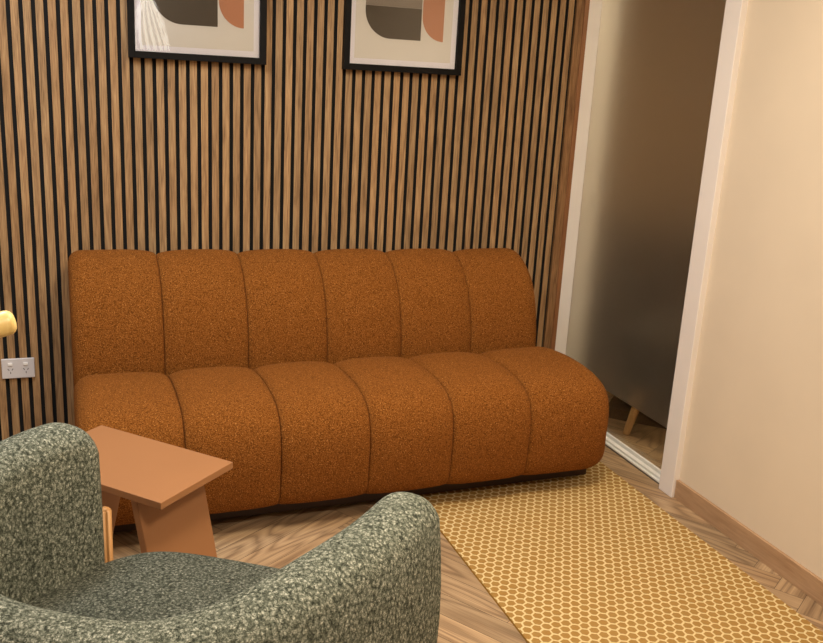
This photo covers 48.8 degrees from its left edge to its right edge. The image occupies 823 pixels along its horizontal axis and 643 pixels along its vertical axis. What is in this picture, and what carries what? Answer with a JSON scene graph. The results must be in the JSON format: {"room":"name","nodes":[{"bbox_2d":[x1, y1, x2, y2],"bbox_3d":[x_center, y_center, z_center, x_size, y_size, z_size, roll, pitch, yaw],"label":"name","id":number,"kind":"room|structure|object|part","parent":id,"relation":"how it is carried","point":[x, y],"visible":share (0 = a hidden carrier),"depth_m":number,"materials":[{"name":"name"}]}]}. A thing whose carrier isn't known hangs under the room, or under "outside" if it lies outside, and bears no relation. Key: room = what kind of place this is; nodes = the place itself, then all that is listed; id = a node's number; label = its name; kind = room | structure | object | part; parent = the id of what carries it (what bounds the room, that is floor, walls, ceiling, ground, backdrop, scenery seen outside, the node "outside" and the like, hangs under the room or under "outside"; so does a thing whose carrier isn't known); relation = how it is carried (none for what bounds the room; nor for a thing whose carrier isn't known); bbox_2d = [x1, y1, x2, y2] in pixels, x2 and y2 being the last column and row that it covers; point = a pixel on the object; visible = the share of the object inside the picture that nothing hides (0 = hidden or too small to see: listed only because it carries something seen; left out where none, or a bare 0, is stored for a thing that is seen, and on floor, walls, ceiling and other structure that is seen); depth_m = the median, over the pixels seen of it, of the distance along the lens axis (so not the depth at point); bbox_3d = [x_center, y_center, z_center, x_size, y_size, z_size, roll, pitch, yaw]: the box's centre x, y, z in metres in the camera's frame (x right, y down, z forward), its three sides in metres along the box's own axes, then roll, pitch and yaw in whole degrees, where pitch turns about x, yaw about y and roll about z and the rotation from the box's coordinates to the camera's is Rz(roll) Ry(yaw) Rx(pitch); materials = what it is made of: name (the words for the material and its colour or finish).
{"room":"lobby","nodes":[
{"label":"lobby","id":0,"kind":"room"},
{"bbox_2d":[0,310,16,337],"bbox_3d":[-0.662,0.410,1.006,0.360,1.600,0.331,4,15,4],"label":"lamp","id":1,"kind":"object","parent":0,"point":[8,325],"visible":1,"depth_m":1.03,"materials":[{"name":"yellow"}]},
{"bbox_2d":[0,0,584,440],"bbox_3d":[-1.058,-0.784,3.370,3.764,2.600,0.100,-3,16,-20],"label":"wall","id":2,"kind":"structure","parent":0,"point":[102,147],"depth_m":3.52,"materials":[{"name":"brown wood"}]},
{"bbox_2d":[1,357,34,378],"bbox_3d":[-1.485,0.176,3.430,0.115,0.077,0.013,-3,16,-20],"label":"power outlet","id":3,"kind":"object","parent":2,"relation":"attached to","point":[14,367],"visible":1,"depth_m":3.43,"materials":[{"name":"white plastic"}]},
{"bbox_2d":[127,0,266,64],"bbox_3d":[-0.766,-1.297,3.257,0.497,0.700,0.028,-3,16,-20],"label":"framed print","id":4,"kind":"object","parent":2,"relation":"attached to","point":[224,31],"visible":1,"depth_m":3.32,"materials":[{"name":"paper"}]},
{"bbox_2d":[342,0,465,75],"bbox_3d":[-0.017,-1.331,3.533,0.497,0.700,0.028,-3,16,-20],"label":"framed print","id":5,"kind":"object","parent":2,"relation":"attached to","point":[405,36],"visible":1,"depth_m":3.59,"materials":[{"name":"paper"}]},
{"bbox_2d":[551,0,589,349],"bbox_3d":[0.712,-0.851,3.976,0.021,2.600,0.018,-3,16,-20],"label":"trim","id":6,"kind":"structure","parent":2,"relation":"attached to","point":[587,2],"depth_m":4.02,"materials":[{"name":"brown wood"}]},
{"bbox_2d":[113,446,822,642],"bbox_3d":[0.834,0.951,2.553,6.600,0.100,7.000,-3,16,-20],"label":"floor","id":7,"kind":"structure","parent":0,"point":[468,613],"depth_m":2.93,"materials":[{"name":"brown wood"}]},
{"bbox_2d":[86,425,232,556],"bbox_3d":[-0.741,0.595,2.390,0.482,0.500,0.273,10,17,24],"label":"side table","id":8,"kind":"object","parent":7,"relation":"on","point":[164,483],"visible":0.51,"depth_m":2.30,"materials":[{"name":"wood"}]},
{"bbox_3d":[-0.893,0.577,2.460,0.145,0.482,0.238,10,17,24],"label":"leg","id":9,"kind":"part","parent":8,"relation":"part of","materials":[{"name":"wood"}]},
{"bbox_3d":[-0.581,0.634,2.315,0.121,0.482,0.238,10,17,24],"label":"leg","id":10,"kind":"part","parent":8,"relation":"part of","materials":[{"name":"wood"}]},
{"bbox_2d":[0,422,440,642],"bbox_3d":[-0.468,0.664,1.707,0.969,0.759,0.708,7,16,12],"label":"armchair","id":11,"kind":"object","parent":7,"relation":"on","point":[377,579],"visible":1,"depth_m":1.71,"materials":[{"name":"green fabric"}]},
{"bbox_3d":[-0.699,0.667,2.097,0.025,0.522,0.026,7,16,12],"label":"leg","id":12,"kind":"part","parent":11,"relation":"part of","materials":[{"name":"brown wood"}]},
{"bbox_3d":[-0.442,0.657,1.785,0.714,0.195,0.546,7,16,12],"label":"seat","id":13,"kind":"part","parent":11,"relation":"part of","materials":[{"name":"green fabric"}]},
{"bbox_2d":[420,461,822,642],"bbox_3d":[0.865,0.978,2.257,0.850,0.008,2.930,-3,16,-20],"label":"rug","id":14,"kind":"object","parent":7,"relation":"on","point":[588,557],"visible":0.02,"depth_m":2.88,"materials":[{"name":"yellow fabric"}]},
{"bbox_2d":[68,248,608,531],"bbox_3d":[-0.263,0.184,3.383,1.872,0.800,0.895,-3,17,-21],"label":"sofa","id":15,"kind":"object","parent":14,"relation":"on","point":[331,377],"visible":0.93,"depth_m":3.23,"materials":[{"name":"orange fabric"}]},
{"bbox_2d":[68,249,164,386],"bbox_3d":[-1.082,0.103,3.334,0.308,0.707,0.355,-3,17,-21],"label":"cushion","id":16,"kind":"object","parent":15,"relation":"on","point":[117,296],"depth_m":3.19,"materials":[{"name":"orange fabric"}]},
{"bbox_2d":[73,372,184,525],"bbox_3d":[-0.936,0.398,2.988,0.312,0.392,0.552,-3,17,-21],"label":"seat cushion","id":17,"kind":"object","parent":15,"relation":"on","point":[151,405],"depth_m":2.82,"materials":[{"name":"orange fabric"}]},
{"bbox_2d":[156,249,247,376],"bbox_3d":[-0.797,0.093,3.445,0.300,0.707,0.355,-3,17,-21],"label":"cushion","id":18,"kind":"object","parent":15,"relation":"on","point":[202,294],"depth_m":3.30,"materials":[{"name":"orange fabric"}]},
{"bbox_2d":[168,366,280,513],"bbox_3d":[-0.650,0.384,3.098,0.300,0.392,0.552,-3,17,-21],"label":"seat cushion","id":19,"kind":"object","parent":15,"relation":"on","point":[229,413],"depth_m":2.89,"materials":[{"name":"orange fabric"}]},
{"bbox_2d":[237,249,326,369],"bbox_3d":[-0.516,0.083,3.554,0.300,0.707,0.355,-3,17,-21],"label":"cushion","id":20,"kind":"object","parent":15,"relation":"on","point":[284,291],"depth_m":3.41,"materials":[{"name":"orange fabric"}]},
{"bbox_2d":[254,361,369,503],"bbox_3d":[-0.368,0.370,3.206,0.300,0.392,0.552,-3,17,-21],"label":"seat cushion","id":21,"kind":"object","parent":15,"relation":"on","point":[321,409],"depth_m":2.99,"materials":[{"name":"orange fabric"}]},
{"bbox_2d":[313,249,400,363],"bbox_3d":[-0.235,0.074,3.663,0.300,0.707,0.355,-3,17,-21],"label":"cushion","id":22,"kind":"object","parent":15,"relation":"on","point":[360,289],"depth_m":3.52,"materials":[{"name":"orange fabric"}]},
{"bbox_2d":[333,356,452,493],"bbox_3d":[-0.087,0.356,3.313,0.300,0.392,0.552,-3,17,-21],"label":"seat cushion","id":23,"kind":"object","parent":15,"relation":"on","point":[407,403],"depth_m":3.09,"materials":[{"name":"orange fabric"}]},
{"bbox_2d":[385,248,470,358],"bbox_3d":[0.046,0.064,3.772,0.300,0.707,0.355,-3,17,-21],"label":"cushion","id":24,"kind":"object","parent":15,"relation":"on","point":[432,287],"depth_m":3.62,"materials":[{"name":"orange fabric"}]},
{"bbox_2d":[409,352,530,483],"bbox_3d":[0.194,0.342,3.421,0.300,0.392,0.552,-3,17,-21],"label":"seat cushion","id":25,"kind":"object","parent":15,"relation":"on","point":[489,401],"depth_m":3.20,"materials":[{"name":"orange fabric"}]},
{"bbox_2d":[453,248,535,353],"bbox_3d":[0.334,0.054,3.884,0.316,0.707,0.355,-3,17,-21],"label":"cushion","id":26,"kind":"object","parent":15,"relation":"on","point":[500,297],"depth_m":3.73,"materials":[{"name":"orange fabric"}]},
{"bbox_2d":[480,347,608,474],"bbox_3d":[0.499,0.327,3.539,0.352,0.392,0.552,-3,17,-21],"label":"seat cushion","id":27,"kind":"object","parent":15,"relation":"on","point":[568,404],"depth_m":3.31,"materials":[{"name":"orange fabric"}]},
{"bbox_2d":[679,0,822,578],"bbox_3d":[1.671,-0.171,1.706,0.130,2.600,5.300,-3,16,-20],"label":"wall","id":28,"kind":"structure","parent":0,"point":[753,444],"depth_m":2.93,"materials":[{"name":"beige paint"}]},
{"bbox_2d":[555,0,747,497],"bbox_3d":[0.944,-0.615,3.636,0.185,2.350,1.088,-3,16,-20],"label":"door","id":29,"kind":"structure","parent":28,"relation":"in","point":[659,77],"depth_m":3.62,"materials":[{"name":"white paint"}]},
{"bbox_3d":[0.824,0.513,3.915,0.012,0.006,0.902,-3,16,-20],"label":"track rail","id":30,"kind":"part","parent":29,"relation":"part of","materials":[{"name":"white metal"}]},
{"bbox_3d":[0.843,0.509,3.920,0.020,0.013,0.902,-3,16,-20],"label":"track rail","id":31,"kind":"part","parent":29,"relation":"part of","materials":[{"name":"white metal"}]},
{"bbox_3d":[0.861,0.503,3.926,0.011,0.024,0.902,-3,16,-20],"label":"track rail","id":32,"kind":"part","parent":29,"relation":"part of","materials":[{"name":"white metal"}]},
{"bbox_2d":[674,480,822,606],"bbox_3d":[1.722,1.194,1.526,0.013,0.074,4.211,-3,16,-20],"label":"baseboard","id":33,"kind":"structure","parent":28,"relation":"attached to","point":[799,576],"depth_m":3.03,"materials":[{"name":"brown wood"}]}
]}

